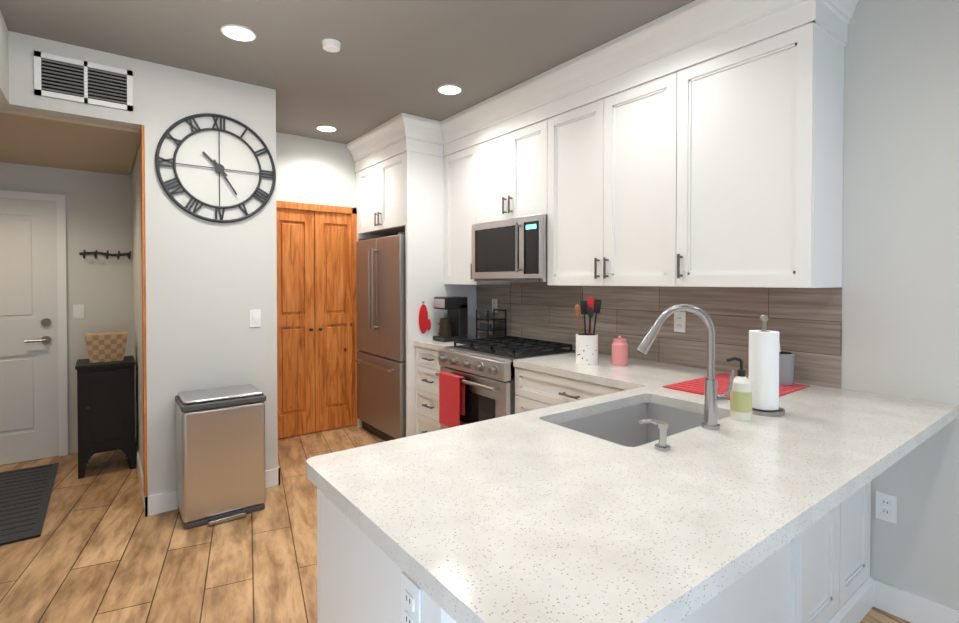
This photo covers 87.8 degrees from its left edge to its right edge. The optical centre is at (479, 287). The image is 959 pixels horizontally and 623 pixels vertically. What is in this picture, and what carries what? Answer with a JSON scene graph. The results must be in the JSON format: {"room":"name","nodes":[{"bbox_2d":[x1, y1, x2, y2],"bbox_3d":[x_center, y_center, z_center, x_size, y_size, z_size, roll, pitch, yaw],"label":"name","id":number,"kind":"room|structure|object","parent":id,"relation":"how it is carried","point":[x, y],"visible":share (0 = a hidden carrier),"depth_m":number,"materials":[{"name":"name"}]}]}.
{"room":"kitchen","nodes":[
{"label":"kitchen","id":0,"kind":"room"},
{"bbox_2d":[0,10,8,103],"bbox_3d":[-2.550,-1.138,2.045,0.820,0.380,0.750,-1,1,-37],"label":"soffit","id":1,"kind":"structure","parent":0,"point":[4,72],"depth_m":2.48,"materials":[{"name":"white paint"}]},
{"bbox_2d":[0,162,133,453],"bbox_3d":[-3.565,-0.002,3.893,1.405,2.700,0.100,-1,1,-37],"label":"wall","id":2,"kind":"structure","parent":0,"point":[99,216],"depth_m":4.10,"materials":[{"name":"white paint"}]},
{"bbox_2d":[0,197,58,464],"bbox_3d":[-3.687,0.333,3.688,0.860,2.025,0.085,-1,1,-37],"label":"entry door","id":3,"kind":"structure","parent":2,"relation":"in","point":[29,413],"depth_m":3.86,"materials":[{"name":"white paint"}]},
{"bbox_2d":[0,190,67,456],"bbox_3d":[-3.703,0.308,3.710,0.970,2.085,0.032,-1,1,-37],"label":"door frame","id":4,"kind":"structure","parent":2,"relation":"attached to","point":[60,200],"depth_m":3.97,"materials":[{"name":"white wood"}]},
{"bbox_2d":[73,304,83,318],"bbox_3d":[-3.262,0.196,4.054,0.070,0.115,0.012,-1,1,-37],"label":"light switch","id":5,"kind":"object","parent":2,"relation":"attached to","point":[78,311],"visible":1,"depth_m":4.05,"materials":[{"name":"white plastic"}]},
{"bbox_2d":[79,250,130,259],"bbox_3d":[-3.094,-0.270,4.124,0.342,0.072,0.090,-1,1,-37],"label":"coat hooks","id":6,"kind":"object","parent":2,"relation":"attached to","point":[107,254],"visible":1,"depth_m":4.13,"materials":[{"name":"grey metal"}]},
{"bbox_2d":[135,437,149,516],"bbox_3d":[-2.479,1.294,3.624,0.013,0.115,1.662,-1,1,-37],"label":"baseboard","id":7,"kind":"structure","parent":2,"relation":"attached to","point":[146,499],"depth_m":3.26,"materials":[{"name":"white wood"}]},
{"bbox_2d":[0,109,139,174],"bbox_3d":[-3.081,-0.953,3.225,1.390,0.020,1.530,-1,1,-37],"label":"ceiling","id":8,"kind":"structure","parent":0,"point":[40,140],"depth_m":3.27,"materials":[{"name":"beige paint"}]},
{"bbox_2d":[0,31,143,172],"bbox_3d":[-3.039,-1.153,3.179,1.405,0.380,1.650,-1,1,-37],"label":"wall","id":9,"kind":"structure","parent":0,"point":[23,97],"depth_m":2.73,"materials":[{"name":"white paint"}]},
{"bbox_2d":[34,51,132,110],"bbox_3d":[-2.193,-1.143,2.775,0.430,0.230,0.013,-1,1,-37],"label":"air vent","id":10,"kind":"object","parent":9,"relation":"in","point":[66,78],"visible":1,"depth_m":2.77,"materials":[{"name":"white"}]},
{"bbox_2d":[132,61,277,495],"bbox_3d":[-2.210,-0.002,3.881,0.745,2.700,1.750,-1,1,-37],"label":"wall","id":11,"kind":"structure","parent":0,"point":[209,285],"depth_m":3.16,"materials":[{"name":"white paint"}]},
{"bbox_2d":[140,125,146,495],"bbox_3d":[-2.024,0.142,3.004,0.013,2.203,0.117,-1,1,-37],"label":"trim","id":12,"kind":"structure","parent":11,"relation":"attached to","point":[143,311],"depth_m":2.96,"materials":[{"name":"brown wood"}]},
{"bbox_2d":[155,113,275,222],"bbox_3d":[-1.658,-0.758,3.175,0.689,0.689,0.022,-1,1,-37],"label":"wall clock","id":13,"kind":"object","parent":11,"relation":"attached to","point":[219,168],"visible":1,"depth_m":3.15,"materials":[{"name":"grey metal"}]},
{"bbox_2d":[249,310,260,326],"bbox_3d":[-1.494,0.205,3.320,0.070,0.115,0.012,-1,1,-37],"label":"light switch","id":14,"kind":"object","parent":11,"relation":"attached to","point":[254,318],"visible":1,"depth_m":3.32,"materials":[{"name":"white plastic"}]},
{"bbox_2d":[276,132,355,207],"bbox_3d":[-1.339,-0.013,4.756,1.700,2.700,0.100,-1,1,-37],"label":"wall","id":15,"kind":"structure","parent":0,"point":[314,171],"depth_m":4.55,"materials":[{"name":"white paint"}]},
{"bbox_2d":[277,466,279,484],"bbox_3d":[-1.677,1.291,3.821,0.013,0.115,1.012,-1,1,-37],"label":"baseboard","id":16,"kind":"structure","parent":15,"relation":"attached to","point":[278,469],"depth_m":3.41,"materials":[{"name":"white wood"}]},
{"bbox_2d":[276,208,351,438],"bbox_3d":[-1.506,0.317,4.567,0.794,2.028,0.078,-1,1,-37],"label":"pantry doors","id":17,"kind":"structure","parent":15,"relation":"in","point":[314,321],"depth_m":4.57,"materials":[{"name":"brown wood"}]},
{"bbox_2d":[276,201,356,426],"bbox_3d":[-1.555,0.289,4.581,0.860,2.100,0.107,-1,1,-37],"label":"door frame","id":18,"kind":"structure","parent":15,"relation":"attached to","point":[313,207],"depth_m":4.77,"materials":[{"name":"brown wood"}]},
{"bbox_2d":[0,0,694,146],"bbox_3d":[0.119,-1.345,1.017,4.050,0.060,9.300,-1,1,-37],"label":"ceiling","id":19,"kind":"structure","parent":0,"point":[390,59],"depth_m":2.71,"materials":[{"name":"grey paint"}]},
{"bbox_2d":[220,24,255,41],"bbox_3d":[-1.261,-1.332,2.607,0.170,0.014,0.170,-1,1,-37],"label":"recessed light","id":20,"kind":"object","parent":19,"relation":"in","point":[238,32],"visible":1,"depth_m":2.60,"materials":[{"name":"white"}]},
{"bbox_2d":[316,125,336,131],"bbox_3d":[-1.302,-1.353,4.241,0.170,0.014,0.170,-1,1,-37],"label":"recessed light","id":21,"kind":"object","parent":19,"relation":"in","point":[325,128],"visible":1,"depth_m":4.23,"materials":[{"name":"white"}]},
{"bbox_2d":[322,38,340,51],"bbox_3d":[-0.809,-1.319,2.722,0.100,0.035,0.100,-1,1,-37],"label":"smoke detector","id":22,"kind":"object","parent":19,"relation":"attached to","point":[331,45],"visible":1,"depth_m":2.70,"materials":[{"name":"white plastic"}]},
{"bbox_2d":[437,84,461,94],"bbox_3d":[-0.202,-1.342,3.380,0.170,0.014,0.170,-1,1,-37],"label":"recessed light","id":23,"kind":"object","parent":19,"relation":"in","point":[448,89],"visible":0.96,"depth_m":3.37,"materials":[{"name":"white"}]},
{"bbox_2d":[0,425,910,622],"bbox_3d":[0.119,1.415,1.052,4.050,0.060,9.300,-1,1,-37],"label":"floor","id":24,"kind":"structure","parent":0,"point":[102,548],"depth_m":2.53,"materials":[{"name":"brown wood"}]},
{"bbox_2d":[0,463,58,545],"bbox_3d":[-3.112,1.352,3.031,0.770,0.014,1.350,-1,1,-37],"label":"door mat","id":25,"kind":"object","parent":24,"relation":"on","point":[25,494],"visible":1,"depth_m":3.14,"materials":[{"name":"black"}]},
{"bbox_2d":[75,356,134,478],"bbox_3d":[-2.806,0.950,3.748,0.349,0.800,0.405,-1,1,-37],"label":"cabinet","id":26,"kind":"object","parent":24,"relation":"on","point":[106,405],"visible":0.98,"depth_m":3.61,"materials":[{"name":"black wood"}]},
{"bbox_2d":[84,331,127,362],"bbox_3d":[-2.821,0.448,3.771,0.260,0.200,0.200,-1,1,-37],"label":"basket","id":27,"kind":"object","parent":26,"relation":"on","point":[106,347],"visible":1,"depth_m":3.69,"materials":[{"name":"beige wicker"}]},
{"bbox_2d":[150,468,276,514],"bbox_3d":[-1.686,1.300,3.189,0.720,0.115,0.012,-1,1,-37],"label":"baseboard","id":28,"kind":"structure","parent":24,"relation":"on","point":[166,501],"depth_m":3.03,"materials":[{"name":"white wood"}]},
{"bbox_2d":[175,384,265,528],"bbox_3d":[-1.569,0.998,3.030,0.448,0.722,0.369,-1,1,-37],"label":"trash can","id":29,"kind":"object","parent":24,"relation":"on","point":[220,451],"visible":0.98,"depth_m":2.91,"materials":[{"name":"grey metal"}]},
{"bbox_2d":[354,232,405,440],"bbox_3d":[-0.643,0.442,4.560,0.771,1.795,0.870,-1,1,-37],"label":"refrigerator","id":30,"kind":"object","parent":24,"relation":"on","point":[380,360],"visible":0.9,"depth_m":4.28,"materials":[{"name":"grey metal"}]},
{"bbox_2d":[347,113,476,436],"bbox_3d":[-0.614,-0.010,4.544,0.792,2.699,1.106,-1,1,-37],"label":"surround","id":31,"kind":"object","parent":24,"relation":"on","point":[399,164],"visible":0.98,"depth_m":4.12,"materials":[{"name":"white wood"}]},
{"bbox_2d":[419,302,430,333],"bbox_3d":[-0.447,0.246,4.080,0.116,0.262,0.028,-1,1,-37],"label":"oven mitt","id":32,"kind":"object","parent":31,"relation":"hanging from","point":[424,323],"visible":1,"depth_m":4.06,"materials":[{"name":"red fabric"}]},
{"bbox_2d":[415,346,440,434],"bbox_3d":[-0.133,0.909,4.053,0.628,0.874,0.457,-1,1,-37],"label":"base cabinet","id":33,"kind":"object","parent":24,"relation":"on","point":[426,360],"depth_m":3.91,"materials":[{"name":"white wood"}]},
{"bbox_2d":[414,336,479,350],"bbox_3d":[-0.139,0.451,4.044,0.643,0.040,0.458,-1,1,-37],"label":"countertop","id":34,"kind":"structure","parent":33,"relation":"on","point":[432,344],"depth_m":3.90,"materials":[{"name":"white stone"}]},
{"bbox_2d":[433,296,467,341],"bbox_3d":[-0.240,0.253,4.073,0.231,0.354,0.180,-1,1,-37],"label":"coffee maker","id":35,"kind":"object","parent":34,"relation":"on","point":[453,325],"visible":1,"depth_m":4.03,"materials":[{"name":"black plastic"}]},
{"bbox_2d":[476,309,505,338],"bbox_3d":[0.094,0.305,4.062,0.190,0.249,0.160,-1,1,-37],"label":"wine rack","id":36,"kind":"object","parent":34,"relation":"on","point":[487,317],"visible":0.83,"depth_m":4.02,"materials":[{"name":"black metal"}]},
{"bbox_2d":[317,488,680,622],"bbox_3d":[0.036,0.943,1.357,0.752,0.874,0.616,-1,1,-37],"label":"base cabinet","id":37,"kind":"object","parent":24,"relation":"on","point":[357,582],"depth_m":1.17,"materials":[{"name":"white wood"}]},
{"bbox_2d":[401,572,420,622],"bbox_3d":[-0.131,0.611,0.941,0.009,0.115,0.070,-1,1,-37],"label":"outlet","id":38,"kind":"object","parent":37,"relation":"attached to","point":[410,601],"visible":1,"depth_m":0.94,"materials":[{"name":"white plastic"}]},
{"bbox_2d":[306,412,609,533],"bbox_3d":[0.016,0.485,1.367,0.810,0.040,0.360,-1,1,-37],"label":"countertop","id":39,"kind":"structure","parent":37,"relation":"on","point":[359,484],"depth_m":1.33,"materials":[{"name":"white stone"}]},
{"bbox_2d":[435,336,575,429],"bbox_3d":[0.180,0.872,3.521,0.748,0.962,0.751,-1,1,-37],"label":"range","id":40,"kind":"object","parent":24,"relation":"on","point":[484,367],"visible":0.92,"depth_m":3.29,"materials":[{"name":"grey metal"}]},
{"bbox_2d":[439,372,464,427],"bbox_3d":[-0.190,0.775,3.410,0.048,0.358,0.250,-1,1,-37],"label":"hanging towel","id":41,"kind":"object","parent":40,"relation":"hanging from","point":[451,398],"visible":0.92,"depth_m":3.38,"materials":[{"name":"red fabric"}]},
{"bbox_2d":[515,367,624,413],"bbox_3d":[0.757,0.924,2.872,0.628,0.874,0.968,-1,1,-37],"label":"base cabinet","id":42,"kind":"object","parent":24,"relation":"on","point":[534,390],"depth_m":2.84,"materials":[{"name":"white wood"}]},
{"bbox_2d":[513,352,694,386],"bbox_3d":[0.739,0.466,2.871,0.653,0.040,0.932,-1,1,-37],"label":"countertop","id":43,"kind":"structure","parent":42,"relation":"on","point":[604,373],"depth_m":2.75,"materials":[{"name":"white stone"}]},
{"bbox_2d":[575,297,601,364],"bbox_3d":[0.633,0.252,2.922,0.128,0.387,0.144,-1,1,-37],"label":"utensil crock","id":44,"kind":"object","parent":43,"relation":"on","point":[586,348],"visible":1,"depth_m":2.89,"materials":[{"name":"white ceramic"}]},
{"bbox_2d":[611,336,627,365],"bbox_3d":[0.809,0.362,2.873,0.092,0.167,0.092,-1,1,-37],"label":"jar","id":45,"kind":"object","parent":43,"relation":"on","point":[619,351],"visible":1,"depth_m":2.84,"materials":[{"name":"pink ceramic"}]},
{"bbox_2d":[681,572,748,622],"bbox_3d":[0.563,1.047,1.829,0.684,0.655,0.487,-1,1,-37],"label":"base cabinet","id":46,"kind":"object","parent":24,"relation":"on","point":[731,605],"depth_m":1.47,"materials":[{"name":"white wood"}]},
{"bbox_2d":[749,481,872,622],"bbox_3d":[1.195,0.933,2.185,0.756,0.874,0.677,-1,1,-37],"label":"base cabinet","id":47,"kind":"object","parent":24,"relation":"on","point":[818,571],"depth_m":1.86,"materials":[{"name":"white wood"}]},
{"bbox_2d":[306,368,721,463],"bbox_3d":[0.432,0.477,1.981,2.213,0.040,0.120,-1,1,-37],"label":"countertop","id":48,"kind":"structure","parent":47,"relation":"on","point":[639,392],"depth_m":1.99,"materials":[{"name":"white stone"}]},
{"bbox_2d":[556,403,720,446],"bbox_3d":[0.582,0.605,1.798,0.672,0.209,0.412,-1,1,-37],"label":"sink","id":49,"kind":"object","parent":48,"relation":"in","point":[623,427],"visible":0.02,"depth_m":2.05,"materials":[{"name":"silver metal"}]},
{"bbox_2d":[366,384,958,622],"bbox_3d":[0.829,0.484,1.455,2.214,0.040,0.478,-1,1,-37],"label":"countertop","id":50,"kind":"structure","parent":47,"relation":"on","point":[537,516],"depth_m":1.04,"materials":[{"name":"white stone"}]},
{"bbox_2d":[639,419,670,450],"bbox_3d":[0.511,0.425,1.457,0.044,0.077,0.099,-1,1,-37],"label":"soap pump","id":51,"kind":"object","parent":50,"relation":"on","point":[662,445],"visible":0.98,"depth_m":1.43,"materials":[{"name":"silver metal"}]},
{"bbox_2d":[637,304,734,429],"bbox_3d":[0.682,0.258,1.659,0.239,0.406,0.225,-1,1,-37],"label":"faucet","id":52,"kind":"object","parent":50,"relation":"on","point":[713,399],"visible":1,"depth_m":1.63,"materials":[{"name":"silver metal"}]},
{"bbox_2d":[726,357,751,420],"bbox_3d":[0.914,0.352,1.753,0.069,0.215,0.082,-1,1,-37],"label":"soap bottle","id":53,"kind":"object","parent":50,"relation":"on","point":[741,400],"visible":0.94,"depth_m":1.72,"materials":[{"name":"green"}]},
{"bbox_2d":[748,315,784,416],"bbox_3d":[1.049,0.280,1.839,0.136,0.358,0.136,-1,1,-37],"label":"paper towel holder","id":54,"kind":"object","parent":50,"relation":"on","point":[763,378],"visible":0.96,"depth_m":1.80,"materials":[{"name":"white paper"}]},
{"bbox_2d":[650,372,803,413],"bbox_3d":[1.152,0.474,2.223,0.773,0.040,0.360,-1,1,-37],"label":"countertop","id":55,"kind":"structure","parent":47,"relation":"on","point":[687,401],"depth_m":2.08,"materials":[{"name":"white stone"}]},
{"bbox_2d":[662,373,809,399],"bbox_3d":[1.170,0.450,2.270,0.550,0.007,0.400,-1,1,-37],"label":"drying mat","id":56,"kind":"object","parent":55,"relation":"on","point":[697,386],"visible":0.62,"depth_m":2.25,"materials":[{"name":"red plastic"}]},
{"bbox_2d":[779,341,794,384],"bbox_3d":[1.402,0.328,2.318,0.110,0.233,0.110,-1,1,-37],"label":"canister","id":57,"kind":"object","parent":56,"relation":"on","point":[786,368],"visible":0.54,"depth_m":2.27,"materials":[{"name":"grey"}]},
{"bbox_2d":[443,0,958,610],"bbox_3d":[1.696,0.019,2.223,0.100,2.700,9.300,-1,1,-37],"label":"wall","id":58,"kind":"structure","parent":0,"point":[901,214],"depth_m":2.05,"materials":[{"name":"white paint"}]},
{"bbox_2d":[444,144,510,284],"bbox_3d":[-0.002,-0.562,4.094,0.348,1.074,0.521,-1,1,-37],"label":"upper cabinet","id":59,"kind":"object","parent":58,"relation":"attached to","point":[458,166],"depth_m":4.04,"materials":[{"name":"white wood"}]},
{"bbox_2d":[473,120,536,223],"bbox_3d":[0.349,-0.787,3.626,0.348,0.612,0.759,-1,1,-37],"label":"upper cabinet","id":60,"kind":"object","parent":58,"relation":"attached to","point":[505,164],"depth_m":3.54,"materials":[{"name":"white wood"}]},
{"bbox_2d":[472,214,546,281],"bbox_3d":[0.306,-0.260,3.601,0.451,0.434,0.753,-1,1,-37],"label":"microwave","id":61,"kind":"object","parent":60,"relation":"attached to","point":[511,250],"visible":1,"depth_m":3.42,"materials":[{"name":"silver metal"}]},
{"bbox_2d":[537,64,688,286],"bbox_3d":[0.851,-0.548,2.962,0.348,1.074,1.028,-1,1,-37],"label":"upper cabinet","id":62,"kind":"object","parent":58,"relation":"attached to","point":[613,168],"depth_m":2.78,"materials":[{"name":"white wood"}]},
{"bbox_2d":[477,282,841,388],"bbox_3d":[0.800,0.203,3.322,0.010,0.474,2.730,-1,1,-37],"label":"backsplash","id":63,"kind":"structure","parent":58,"relation":"attached to","point":[806,323],"depth_m":2.81,"materials":[{"name":"tile"}]},
{"bbox_2d":[492,299,496,312],"bbox_3d":[0.126,0.154,4.197,0.009,0.115,0.070,-1,1,-37],"label":"outlet","id":64,"kind":"object","parent":63,"relation":"attached to","point":[494,303],"visible":0.88,"depth_m":4.19,"materials":[{"name":"white plastic"}]},
{"bbox_2d":[674,312,685,331],"bbox_3d":[1.143,0.196,2.848,0.009,0.115,0.070,-1,1,-37],"label":"outlet","id":65,"kind":"object","parent":63,"relation":"attached to","point":[679,321],"visible":0.85,"depth_m":2.84,"materials":[{"name":"white plastic"}]},
{"bbox_2d":[689,16,847,287],"bbox_3d":[1.287,-0.540,2.383,0.348,1.074,0.659,-1,1,-37],"label":"upper cabinet","id":66,"kind":"object","parent":58,"relation":"attached to","point":[697,143],"depth_m":2.18,"materials":[{"name":"white wood"}]},
{"bbox_2d":[876,491,896,523],"bbox_3d":[1.721,0.931,2.110,0.009,0.115,0.070,-1,1,-37],"label":"outlet","id":67,"kind":"object","parent":58,"relation":"attached to","point":[886,507],"visible":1,"depth_m":2.11,"materials":[{"name":"white plastic"}]},
{"bbox_2d":[871,578,958,622],"bbox_3d":[3.036,1.336,0.366,0.013,0.115,4.495,-1,1,-37],"label":"baseboard","id":68,"kind":"structure","parent":58,"relation":"attached to","point":[902,604],"depth_m":2.04,"materials":[{"name":"white wood"}]}
]}

